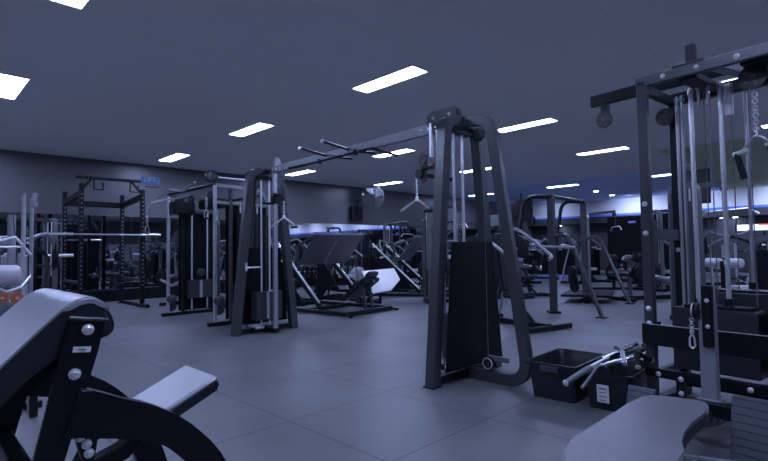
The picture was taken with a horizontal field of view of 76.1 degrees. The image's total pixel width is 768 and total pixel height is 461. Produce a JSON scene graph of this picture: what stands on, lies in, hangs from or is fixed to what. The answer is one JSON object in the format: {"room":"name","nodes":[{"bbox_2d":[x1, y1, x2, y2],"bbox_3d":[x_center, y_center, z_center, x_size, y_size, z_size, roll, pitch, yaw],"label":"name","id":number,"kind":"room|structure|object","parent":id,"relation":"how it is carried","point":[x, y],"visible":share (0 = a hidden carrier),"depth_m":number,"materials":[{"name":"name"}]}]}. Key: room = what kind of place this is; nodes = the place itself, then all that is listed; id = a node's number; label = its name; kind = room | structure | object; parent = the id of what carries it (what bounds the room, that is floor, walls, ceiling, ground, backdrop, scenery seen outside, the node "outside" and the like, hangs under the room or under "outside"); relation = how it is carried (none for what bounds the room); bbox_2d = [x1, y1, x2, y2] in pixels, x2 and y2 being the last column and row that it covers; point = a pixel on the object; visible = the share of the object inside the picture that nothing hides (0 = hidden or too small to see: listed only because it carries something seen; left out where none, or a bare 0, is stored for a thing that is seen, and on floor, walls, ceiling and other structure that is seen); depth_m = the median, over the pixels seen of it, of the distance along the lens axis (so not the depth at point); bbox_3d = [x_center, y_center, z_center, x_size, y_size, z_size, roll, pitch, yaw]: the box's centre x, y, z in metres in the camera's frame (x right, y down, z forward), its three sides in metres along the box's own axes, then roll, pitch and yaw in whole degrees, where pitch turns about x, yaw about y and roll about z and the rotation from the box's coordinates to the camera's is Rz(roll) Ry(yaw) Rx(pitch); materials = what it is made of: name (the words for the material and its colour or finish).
{"room":"gym","nodes":[
{"label":"gym","id":0,"kind":"room"},
{"bbox_2d":[0,149,531,291],"bbox_3d":[-2.861,0.116,17.084,34.000,3.650,0.100,1,-3,-45],"label":"wall","id":1,"kind":"structure","parent":0,"point":[47,175],"depth_m":13.70,"materials":[{"name":"grey paint"}]},
{"bbox_2d":[71,271,420,301],"bbox_3d":[-2.758,1.785,16.937,34.000,0.300,0.120,1,-3,-45],"label":"baseboard","id":2,"kind":"structure","parent":1,"relation":"attached to","point":[150,292],"depth_m":13.22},
{"bbox_2d":[0,212,524,291],"bbox_3d":[-3.483,0.661,16.348,32.192,1.900,0.012,1,-3,-45],"label":"wall mirror","id":3,"kind":"object","parent":1,"relation":"attached to","point":[101,253],"visible":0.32,"depth_m":13.10,"materials":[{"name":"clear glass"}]},
{"bbox_2d":[350,186,383,220],"bbox_3d":[-0.629,-1.028,18.514,0.880,1.306,0.986,1,-3,-45],"label":"wall fan","id":4,"kind":"object","parent":1,"relation":"attached to","point":[356,212],"visible":1,"depth_m":18.44,"materials":[{"name":"grey paint"}]},
{"bbox_2d":[0,0,767,205],"bbox_3d":[6.660,-2.247,8.681,32.400,0.106,26.250,1,-3,-45],"label":"ceiling","id":5,"kind":"structure","parent":0,"point":[144,82],"depth_m":7.13,"materials":[{"name":"paint"}]},
{"bbox_2d":[0,72,30,99],"bbox_3d":[-5.418,-2.071,7.077,0.340,0.030,1.240,1,-3,-45],"label":"recessed light","id":6,"kind":"object","parent":5,"relation":"in","point":[11,85],"visible":1,"depth_m":6.97,"materials":[{"name":"white"}]},
{"bbox_2d":[50,0,89,9],"bbox_3d":[-2.672,-2.225,4.312,0.340,0.030,1.240,1,-3,-45],"label":"recessed light","id":7,"kind":"object","parent":5,"relation":"in","point":[79,4],"visible":1,"depth_m":4.73,"materials":[{"name":"white"}]},
{"bbox_2d":[55,0,86,7],"bbox_3d":[-2.672,-2.223,4.312,0.300,0.012,1.200,1,-3,-45],"label":"diffuser","id":8,"kind":"object","parent":7,"relation":"attached to","point":[72,3],"depth_m":4.73,"materials":[{"name":"white"}]},
{"bbox_2d":[158,152,190,161],"bbox_3d":[-5.326,-1.853,12.446,0.340,0.030,1.240,1,-3,-45],"label":"recessed light","id":9,"kind":"object","parent":5,"relation":"in","point":[175,156],"visible":1,"depth_m":12.41,"materials":[{"name":"white"}]},
{"bbox_2d":[160,154,187,161],"bbox_3d":[-5.326,-1.851,12.446,0.300,0.012,1.200,1,-3,-45],"label":"diffuser","id":10,"kind":"object","parent":9,"relation":"attached to","point":[173,157],"depth_m":12.42,"materials":[{"name":"white"}]},
{"bbox_2d":[228,122,274,136],"bbox_3d":[-2.650,-2.004,9.752,0.340,0.030,1.240,1,-3,-45],"label":"recessed light","id":11,"kind":"object","parent":5,"relation":"in","point":[256,127],"visible":1,"depth_m":9.71,"materials":[{"name":"white"}]},
{"bbox_2d":[284,169,316,175],"bbox_3d":[-2.593,-1.784,15.157,0.340,0.030,1.240,1,-3,-45],"label":"recessed light","id":12,"kind":"object","parent":5,"relation":"in","point":[306,170],"visible":1,"depth_m":15.08,"materials":[{"name":"white plastic"}]},
{"bbox_2d":[287,170,312,175],"bbox_3d":[-2.593,-1.782,15.157,0.300,0.012,1.200,1,-3,-45],"label":"diffuser","id":13,"kind":"object","parent":12,"relation":"attached to","point":[303,171],"depth_m":15.09,"materials":[{"name":"white plastic"}]},
{"bbox_2d":[373,181,401,185],"bbox_3d":[0.140,-1.715,17.868,0.340,0.030,1.240,1,-3,-45],"label":"recessed light","id":14,"kind":"object","parent":5,"relation":"in","point":[392,182],"visible":1,"depth_m":17.84,"materials":[{"name":"white plastic"}]},
{"bbox_2d":[378,182,399,185],"bbox_3d":[0.140,-1.713,17.868,0.300,0.012,1.200,1,-3,-45],"label":"diffuser","id":15,"kind":"object","parent":14,"relation":"attached to","point":[387,183],"depth_m":17.84,"materials":[{"name":"white plastic"}]},
{"bbox_2d":[351,64,428,92],"bbox_3d":[0.061,-2.156,7.023,0.340,0.030,1.240,1,-3,-45],"label":"recessed light","id":16,"kind":"object","parent":5,"relation":"in","point":[410,71],"visible":1,"depth_m":6.96,"materials":[{"name":"white"}]},
{"bbox_2d":[371,148,415,157],"bbox_3d":[0.224,-1.942,12.322,0.340,0.030,1.240,1,-3,-45],"label":"recessed light","id":17,"kind":"object","parent":5,"relation":"in","point":[404,150],"visible":0.91,"depth_m":12.22,"materials":[{"name":"white"}]},
{"bbox_2d":[458,166,490,172],"bbox_3d":[2.886,-1.869,15.103,0.340,0.030,1.240,1,-3,-45],"label":"recessed light","id":18,"kind":"object","parent":5,"relation":"in","point":[487,168],"visible":0.28,"depth_m":15.18,"materials":[{"name":"white plastic"}]},
{"bbox_2d":[509,193,532,221],"bbox_3d":[6.038,-1.023,21.658,0.115,1.272,1.144,1,-3,-45],"label":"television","id":19,"kind":"object","parent":5,"relation":"hanging from","point":[515,205],"visible":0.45,"depth_m":21.65,"materials":[{"name":"black plastic"}]},
{"bbox_2d":[498,117,558,132],"bbox_3d":[2.794,-2.087,9.734,0.340,0.030,1.240,1,-3,-45],"label":"recessed light","id":20,"kind":"object","parent":5,"relation":"in","point":[547,120],"visible":0.8,"depth_m":9.66,"materials":[{"name":"white"}]},
{"bbox_2d":[546,184,579,187],"bbox_3d":[7.040,-1.759,19.364,0.340,0.030,1.240,1,-3,-45],"label":"recessed light","id":21,"kind":"object","parent":5,"relation":"in","point":[568,184],"visible":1,"depth_m":19.27,"materials":[{"name":"white plastic"}]},
{"bbox_2d":[575,146,629,155],"bbox_3d":[5.527,-2.018,12.445,0.340,0.030,1.240,1,-3,-45],"label":"recessed light","id":22,"kind":"object","parent":5,"relation":"in","point":[619,147],"visible":1,"depth_m":12.38,"materials":[{"name":"white"}]},
{"bbox_2d":[652,173,670,176],"bbox_3d":[9.751,-1.912,16.634,0.340,0.030,1.240,1,-3,-45],"label":"recessed light","id":23,"kind":"object","parent":5,"relation":"in","point":[668,173],"visible":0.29,"depth_m":16.86,"materials":[{"name":"white plastic"}]},
{"bbox_2d":[686,168,710,203],"bbox_3d":[8.225,-1.371,13.071,0.115,1.345,0.776,1,-3,-45],"label":"television","id":24,"kind":"object","parent":5,"relation":"hanging from","point":[700,173],"visible":0.29,"depth_m":12.87,"materials":[{"name":"black plastic"}]},
{"bbox_2d":[716,77,737,81],"bbox_3d":[5.505,-2.240,7.005,0.340,0.030,1.240,1,-3,-45],"label":"recessed light","id":25,"kind":"object","parent":5,"relation":"in","point":[732,78],"visible":0.14,"depth_m":7.21,"materials":[{"name":"white"}]},
{"bbox_2d":[15,270,767,460],"bbox_3d":[6.237,1.478,7.876,34.000,0.100,26.000,1,-3,-45],"label":"floor","id":26,"kind":"structure","parent":0,"point":[326,387],"depth_m":4.42,"materials":[{"name":"tile"}]},
{"bbox_2d":[0,193,41,417],"bbox_3d":[-2.812,0.546,3.633,0.541,1.690,0.415,1,-3,-45],"label":"station","id":27,"kind":"object","parent":26,"relation":"on","point":[11,274],"visible":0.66,"depth_m":3.65,"materials":[{"name":"silver metal"}]},
{"bbox_2d":[0,292,8,303],"bbox_3d":[-2.666,0.469,3.423,0.076,0.075,0.085,1,-3,-45],"label":"weight plate","id":28,"kind":"object","parent":27,"relation":"attached to","point":[4,297],"visible":1,"depth_m":3.40,"materials":[{"name":"orange rubber"}]},
{"bbox_2d":[0,213,31,292],"bbox_3d":[-2.617,0.156,3.458,0.234,0.560,0.020,1,-3,-45],"label":"v-bar","id":29,"kind":"object","parent":27,"relation":"attached to","point":[15,237],"visible":1,"depth_m":3.47,"materials":[{"name":"silver metal"}]},
{"bbox_2d":[10,293,23,302],"bbox_3d":[-2.606,0.477,3.482,0.076,0.075,0.085,1,-3,-45],"label":"weight plate","id":30,"kind":"object","parent":27,"relation":"attached to","point":[15,297],"visible":0.85,"depth_m":3.45,"materials":[{"name":"orange rubber"}]},
{"bbox_2d":[0,214,58,289],"bbox_3d":[-7.863,0.700,10.464,1.114,2.085,1.475,-3,-3,35],"label":"machine","id":31,"kind":"object","parent":26,"relation":"on","point":[53,274],"visible":0.39,"depth_m":10.91,"materials":[{"name":"grey paint"}]},
{"bbox_2d":[0,232,73,295],"bbox_3d":[-5.617,0.813,7.487,1.500,1.549,1.490,1,-3,-31],"label":"machine","id":32,"kind":"object","parent":26,"relation":"on","point":[55,255],"visible":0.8,"depth_m":7.36,"materials":[{"name":"grey paint"}]},
{"bbox_2d":[61,175,159,307],"bbox_3d":[-6.284,0.265,11.313,1.700,2.985,1.870,1,-3,-45],"label":"power rack","id":33,"kind":"object","parent":26,"relation":"on","point":[72,200],"visible":0.99,"depth_m":11.24,"materials":[{"name":"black metal"}]},
{"bbox_2d":[50,232,160,235],"bbox_3d":[-5.988,0.086,10.650,2.200,0.070,0.072,1,-3,-45],"label":"barbell","id":34,"kind":"object","parent":33,"relation":"on","point":[72,233],"visible":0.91,"depth_m":10.54,"materials":[{"name":"silver metal"}]},
{"bbox_2d":[0,288,225,460],"bbox_3d":[-1.083,0.756,1.787,1.054,1.069,0.740,1,-3,-45],"label":"bench","id":35,"kind":"object","parent":26,"relation":"on","point":[50,339],"visible":1,"depth_m":1.53,"materials":[{"name":"black painted metal"},{"name":"pale grey leather"},{"name":"chrome"}]},
{"bbox_2d":[155,262,225,308],"bbox_3d":[-4.216,1.210,11.169,1.950,1.011,1.150,-2,-3,34],"label":"machine","id":36,"kind":"object","parent":26,"relation":"on","point":[160,277],"visible":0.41,"depth_m":11.18,"materials":[{"name":"black metal"}]},
{"bbox_2d":[144,170,270,326],"bbox_3d":[-3.317,0.340,9.147,1.416,2.558,2.447,1,-3,-45],"label":"station","id":37,"kind":"object","parent":26,"relation":"on","point":[198,237],"depth_m":9.51,"materials":[{"name":"metal"}]},
{"bbox_2d":[220,240,225,292],"bbox_3d":[-4.260,1.003,12.647,1.490,1.549,1.500,-2,-3,34],"label":"machine","id":38,"kind":"object","parent":26,"relation":"on","point":[222,250],"visible":0.12,"depth_m":12.85,"materials":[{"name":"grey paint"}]},
{"bbox_2d":[271,238,322,301],"bbox_3d":[-2.352,0.959,12.288,1.500,1.549,1.490,1,-3,-45],"label":"machine","id":39,"kind":"object","parent":26,"relation":"on","point":[301,248],"visible":0.19,"depth_m":12.74,"materials":[{"name":"grey paint"}]},
{"bbox_2d":[293,263,346,288],"bbox_3d":[-2.255,1.443,16.723,2.150,0.958,0.600,1,-3,-45],"label":"dumbbell rack","id":40,"kind":"object","parent":26,"relation":"on","point":[309,274],"visible":0.15,"depth_m":16.92,"materials":[{"name":"black metal"}]},
{"bbox_2d":[293,272,335,275],"bbox_3d":[-2.198,1.465,16.665,2.090,0.106,0.316,1,-3,-45],"label":"shelf","id":41,"kind":"object","parent":40,"relation":"attached to","point":[309,274],"depth_m":16.32,"materials":[{"name":"black metal"}]},
{"bbox_2d":[313,242,362,292],"bbox_3d":[-1.213,1.028,14.402,1.490,1.549,1.500,-2,-3,22],"label":"machine","id":42,"kind":"object","parent":26,"relation":"on","point":[330,269],"visible":0.15,"depth_m":14.34,"materials":[{"name":"grey paint"}]},
{"bbox_2d":[278,232,398,317],"bbox_3d":[-1.054,0.839,10.066,2.358,1.572,1.860,-3,-3,39],"label":"press","id":43,"kind":"object","parent":26,"relation":"on","point":[319,248],"visible":0.94,"depth_m":9.85,"materials":[{"name":"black metal"}]},
{"bbox_2d":[351,253,377,282],"bbox_3d":[-0.653,1.269,17.501,1.110,1.262,0.600,-1,-2,-1],"label":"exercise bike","id":44,"kind":"object","parent":26,"relation":"on","point":[357,271],"visible":0.48,"depth_m":17.46,"materials":[{"name":"grey paint"}]},
{"bbox_2d":[349,268,399,303],"bbox_3d":[-0.290,1.278,11.392,0.909,0.786,1.439,1,-3,-45],"label":"machine","id":45,"kind":"object","parent":26,"relation":"on","point":[388,278],"visible":0.8,"depth_m":11.13,"materials":[{"name":"white plastic"}]},
{"bbox_2d":[230,106,532,389],"bbox_3d":[-0.527,0.155,6.098,1.122,2.616,5.167,1,-3,-42],"label":"cable machine","id":46,"kind":"object","parent":26,"relation":"on","point":[464,340],"visible":1,"depth_m":4.67,"materials":[{"name":"grey paint"}]},
{"bbox_2d":[270,201,297,228],"bbox_3d":[-1.462,-0.229,7.156,0.411,0.406,0.044,-1,-2,1],"label":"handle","id":47,"kind":"object","parent":46,"relation":"hanging from","point":[284,216],"visible":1,"depth_m":7.14,"materials":[{"name":"silver metal"}]},
{"bbox_2d":[400,179,432,212],"bbox_3d":[0.340,-0.362,5.130,0.351,0.360,0.044,-1,-2,1],"label":"bar","id":48,"kind":"object","parent":46,"relation":"hanging from","point":[416,197],"visible":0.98,"depth_m":5.12,"materials":[{"name":"silver metal"}]},
{"bbox_2d":[369,239,413,288],"bbox_3d":[0.351,1.056,15.671,1.500,1.549,1.490,0,-2,-16],"label":"machine","id":49,"kind":"object","parent":26,"relation":"on","point":[389,255],"visible":0.38,"depth_m":15.87,"materials":[{"name":"grey paint"}]},
{"bbox_2d":[383,221,420,284],"bbox_3d":[0.728,0.780,17.468,1.475,2.235,1.114,-2,-3,28],"label":"machine","id":50,"kind":"object","parent":26,"relation":"on","point":[387,236],"visible":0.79,"depth_m":17.64,"materials":[{"name":"grey paint"}]},
{"bbox_2d":[365,235,449,296],"bbox_3d":[0.804,0.941,13.252,2.358,1.572,1.860,-2,-2,17],"label":"press","id":51,"kind":"object","parent":26,"relation":"on","point":[412,248],"visible":0.56,"depth_m":12.92,"materials":[{"name":"silver metal"}]},
{"bbox_2d":[418,261,450,287],"bbox_3d":[1.965,1.307,15.832,1.150,1.011,1.950,-2,-3,32],"label":"machine","id":52,"kind":"object","parent":26,"relation":"on","point":[448,263],"visible":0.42,"depth_m":15.25,"materials":[{"name":"black metal"}]},
{"bbox_2d":[421,204,467,303],"bbox_3d":[1.633,0.512,11.237,1.475,2.235,1.114,-1,-2,-6],"label":"machine","id":53,"kind":"object","parent":26,"relation":"on","point":[426,222],"visible":0.57,"depth_m":11.00,"materials":[{"name":"grey paint"}]},
{"bbox_2d":[446,233,458,281],"bbox_3d":[2.287,0.910,18.182,1.114,1.985,1.475,0,-2,-10],"label":"machine","id":54,"kind":"object","parent":26,"relation":"on","point":[448,257],"visible":0.07,"depth_m":18.83,"materials":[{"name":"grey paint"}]},
{"bbox_2d":[456,222,476,240],"bbox_3d":[3.427,0.785,18.609,1.475,2.235,1.114,-2,-2,17],"label":"machine","id":55,"kind":"object","parent":26,"relation":"on","point":[470,223],"visible":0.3,"depth_m":18.68,"materials":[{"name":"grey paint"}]},
{"bbox_2d":[490,215,498,290],"bbox_3d":[3.191,0.640,13.809,0.400,2.150,0.400,1,-3,-45],"label":"machine","id":56,"kind":"object","parent":26,"relation":"on","point":[494,219],"visible":0.2,"depth_m":13.81,"materials":[{"name":"silver metal"}]},
{"bbox_2d":[465,228,571,333],"bbox_3d":[2.029,0.707,7.766,1.500,1.549,1.490,1,-3,-32],"label":"machine","id":57,"kind":"object","parent":26,"relation":"on","point":[522,247],"visible":0.32,"depth_m":7.80,"materials":[{"name":"grey paint"}]},
{"bbox_2d":[497,241,548,298],"bbox_3d":[3.373,0.868,12.194,1.490,1.549,1.500,-1,-2,-6],"label":"machine","id":58,"kind":"object","parent":26,"relation":"on","point":[526,278],"visible":0.15,"depth_m":12.13,"materials":[{"name":"grey paint"}]},
{"bbox_2d":[519,258,541,286],"bbox_3d":[4.585,1.275,16.034,1.150,1.011,1.950,-2,-3,26],"label":"machine","id":59,"kind":"object","parent":26,"relation":"on","point":[524,266],"visible":0.48,"depth_m":15.38,"materials":[{"name":"black metal"}]},
{"bbox_2d":[529,239,558,279],"bbox_3d":[6.027,1.112,19.178,1.490,1.549,1.500,-2,-2,19],"label":"machine","id":60,"kind":"object","parent":26,"relation":"on","point":[543,240],"visible":0.21,"depth_m":18.99,"materials":[{"name":"grey paint"}]},
{"bbox_2d":[524,275,568,280],"bbox_3d":[5.326,1.879,18.727,7.000,0.012,0.900,1,-3,-45],"label":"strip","id":61,"kind":"object","parent":26,"relation":"on","point":[558,275],"visible":0.14,"depth_m":20.39,"materials":[{"name":"blue plastic"}]},
{"bbox_2d":[527,248,600,274],"bbox_3d":[8.089,1.412,22.344,0.700,1.155,3.300,1,-3,-45],"label":"exercise machine","id":62,"kind":"object","parent":26,"relation":"on","point":[560,256],"visible":0.47,"depth_m":22.04,"materials":[{"name":"black metal"}]},
{"bbox_2d":[525,348,605,403],"bbox_3d":[1.524,1.200,4.092,0.430,0.290,0.684,-3,-3,43],"label":"storage bin","id":63,"kind":"object","parent":26,"relation":"on","point":[548,370],"visible":0.88,"depth_m":3.92,"materials":[{"name":"black plastic"}]},
{"bbox_2d":[514,194,634,318],"bbox_3d":[3.991,0.401,10.068,1.697,2.299,3.777,-3,-3,36],"label":"station","id":64,"kind":"object","parent":26,"relation":"on","point":[587,292],"visible":0.96,"depth_m":9.14,"materials":[{"name":"grey paint"}]},
{"bbox_2d":[561,238,611,283],"bbox_3d":[6.856,0.996,16.632,1.490,1.549,1.500,0,-3,-24],"label":"machine","id":65,"kind":"object","parent":26,"relation":"on","point":[593,247],"visible":0.42,"depth_m":16.53,"materials":[{"name":"grey paint"}]},
{"bbox_2d":[587,210,642,290],"bbox_3d":[6.379,0.544,13.804,1.475,2.235,1.114,-1,-2,11],"label":"machine","id":66,"kind":"object","parent":26,"relation":"on","point":[614,257],"visible":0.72,"depth_m":13.68,"materials":[{"name":"grey paint"}]},
{"bbox_2d":[586,358,646,411],"bbox_3d":[1.829,1.161,3.804,0.360,0.335,0.646,-3,-3,42],"label":"storage bin","id":67,"kind":"object","parent":26,"relation":"on","point":[608,387],"visible":0.66,"depth_m":3.60,"materials":[{"name":"black plastic"}]},
{"bbox_2d":[563,355,615,386],"bbox_3d":[1.678,1.029,3.738,1.009,0.147,0.086,1,-3,-38],"label":"bar","id":68,"kind":"object","parent":67,"relation":"in","point":[583,371],"visible":0.62,"depth_m":3.51,"materials":[{"name":"metal"}]},
{"bbox_2d":[580,356,628,388],"bbox_3d":[1.636,1.045,3.619,0.527,0.179,0.033,0,-3,-28],"label":"bar","id":69,"kind":"object","parent":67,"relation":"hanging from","point":[598,366],"visible":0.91,"depth_m":3.54,"materials":[{"name":"silver metal"}]},
{"bbox_2d":[601,345,632,358],"bbox_3d":[1.813,0.949,3.814,0.296,0.094,0.026,0,-2,-18],"label":"bar","id":70,"kind":"object","parent":67,"relation":"in","point":[630,346],"visible":0.84,"depth_m":3.80,"materials":[{"name":"silver metal"}]},
{"bbox_2d":[614,346,627,366],"bbox_3d":[1.831,0.953,3.798,0.045,0.083,0.520,-2,-2,19],"label":"bar","id":71,"kind":"object","parent":67,"relation":"in","point":[621,351],"visible":0.98,"depth_m":3.67,"materials":[{"name":"silver metal"}]},
{"bbox_2d":[606,346,641,361],"bbox_3d":[1.904,0.975,3.887,0.317,0.122,0.051,-1,-2,-3],"label":"bar","id":72,"kind":"object","parent":67,"relation":"in","point":[631,351],"visible":0.34,"depth_m":3.87,"materials":[{"name":"metal"}]},
{"bbox_2d":[604,351,645,367],"bbox_3d":[1.853,0.963,3.679,0.559,0.060,0.099,1,-3,-33],"label":"bar","id":73,"kind":"object","parent":67,"relation":"in","point":[629,359],"visible":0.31,"depth_m":3.58,"materials":[{"name":"silver metal"}]},
{"bbox_2d":[621,342,638,348],"bbox_3d":[1.923,0.961,3.959,0.314,0.112,0.084,0,-3,-25],"label":"bar","id":74,"kind":"object","parent":67,"relation":"in","point":[634,344],"visible":0.4,"depth_m":3.99,"materials":[{"name":"silver metal"}]},
{"bbox_2d":[633,351,653,369],"bbox_3d":[1.880,0.944,3.597,0.240,0.110,0.097,1,-3,-36],"label":"bar","id":75,"kind":"object","parent":67,"relation":"in","point":[637,354],"visible":1,"depth_m":3.61,"materials":[{"name":"metal"}]},
{"bbox_2d":[606,252,642,283],"bbox_3d":[8.277,1.241,16.583,1.150,1.011,1.950,-1,-2,3],"label":"machine","id":76,"kind":"object","parent":26,"relation":"on","point":[637,254],"visible":0.28,"depth_m":15.92,"materials":[{"name":"black metal"}]},
{"bbox_2d":[605,255,670,301],"bbox_3d":[6.172,1.052,11.177,1.950,1.011,1.150,0,-2,-12],"label":"machine","id":77,"kind":"object","parent":26,"relation":"on","point":[634,264],"visible":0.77,"depth_m":11.00,"materials":[{"name":"black metal"}]},
{"bbox_2d":[607,214,669,275],"bbox_3d":[11.084,0.612,20.339,0.500,2.500,3.346,1,-3,-45],"label":"tall cabinet","id":78,"kind":"object","parent":26,"relation":"on","point":[628,240],"visible":0.24,"depth_m":20.79,"materials":[{"name":"black metal"}]},
{"bbox_2d":[637,240,669,287],"bbox_3d":[8.084,0.875,14.124,1.490,1.549,1.500,-2,-3,28],"label":"machine","id":79,"kind":"object","parent":26,"relation":"on","point":[667,272],"visible":0.12,"depth_m":14.04,"materials":[{"name":"grey paint"}]},
{"bbox_2d":[653,209,669,291],"bbox_3d":[7.969,0.496,13.219,1.475,2.235,1.114,-1,-2,-1],"label":"machine","id":80,"kind":"object","parent":26,"relation":"on","point":[658,244],"visible":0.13,"depth_m":12.97,"materials":[{"name":"grey paint"}]},
{"bbox_2d":[562,42,767,460],"bbox_3d":[1.653,-0.034,2.794,3.093,2.646,2.480,1,-3,-38],"label":"station","id":81,"kind":"object","parent":26,"relation":"on","point":[730,328],"depth_m":3.46,"materials":[{"name":"grey paint"}]},
{"bbox_2d":[689,318,695,348],"bbox_3d":[1.933,0.645,3.081,0.026,0.196,0.038,-1,-2,-9],"label":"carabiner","id":82,"kind":"object","parent":81,"relation":"hanging from","point":[691,331],"visible":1,"depth_m":3.08,"materials":[{"name":"silver metal"}]},
{"bbox_2d":[667,181,759,319],"bbox_3d":[5.400,0.317,7.878,1.475,2.235,1.114,0,-2,-12],"label":"machine","id":83,"kind":"object","parent":26,"relation":"on","point":[704,262],"visible":0.44,"depth_m":7.64,"materials":[{"name":"grey paint"}]},
{"bbox_2d":[705,256,747,284],"bbox_3d":[10.075,1.140,14.778,1.950,1.011,1.150,-1,-2,5],"label":"machine","id":84,"kind":"object","parent":26,"relation":"on","point":[741,277],"visible":0.04,"depth_m":14.67,"materials":[{"name":"black metal"}]},
{"bbox_2d":[704,230,765,286],"bbox_3d":[8.395,0.781,11.961,1.500,1.549,1.490,-2,-3,26],"label":"machine","id":85,"kind":"object","parent":26,"relation":"on","point":[732,246],"visible":0.4,"depth_m":11.66,"materials":[{"name":"grey paint"}]},
{"bbox_2d":[720,241,767,284],"bbox_3d":[7.593,0.852,10.352,0.600,1.262,1.110,1,-3,-31],"label":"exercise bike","id":86,"kind":"object","parent":26,"relation":"on","point":[762,249],"visible":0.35,"depth_m":10.28,"materials":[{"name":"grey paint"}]},
{"bbox_2d":[735,223,767,248],"bbox_3d":[13.598,0.721,17.519,0.097,1.974,1.700,1,-3,-45],"label":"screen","id":87,"kind":"object","parent":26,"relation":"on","point":[763,227],"visible":0.7,"depth_m":17.67,"materials":[{"name":"grey"}]},
{"bbox_2d":[748,235,767,289],"bbox_3d":[5.242,0.686,6.202,1.475,1.365,1.114,1,-3,-35],"label":"machine","id":88,"kind":"object","parent":26,"relation":"on","point":[761,256],"visible":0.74,"depth_m":5.92,"materials":[{"name":"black metal"}]},
{"bbox_2d":[532,186,767,272],"bbox_3d":[17.606,-0.108,19.258,0.110,3.650,26.000,1,-3,-45],"label":"wall","id":89,"kind":"structure","parent":0,"point":[760,194],"depth_m":23.69,"materials":[{"name":"white paint"}]},
{"bbox_2d":[527,207,767,226],"bbox_3d":[17.377,-0.887,19.074,0.500,0.340,26.000,1,-3,-45],"label":"trim","id":90,"kind":"structure","parent":89,"relation":"attached to","point":[763,211],"depth_m":24.21,"materials":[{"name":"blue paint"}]},
{"bbox_2d":[535,204,767,219],"bbox_3d":[17.516,-1.114,19.224,0.120,0.120,26.000,1,-3,-45],"label":"trim","id":91,"kind":"structure","parent":89,"relation":"attached to","point":[765,205],"depth_m":24.43,"materials":[{"name":"blue plastic"}]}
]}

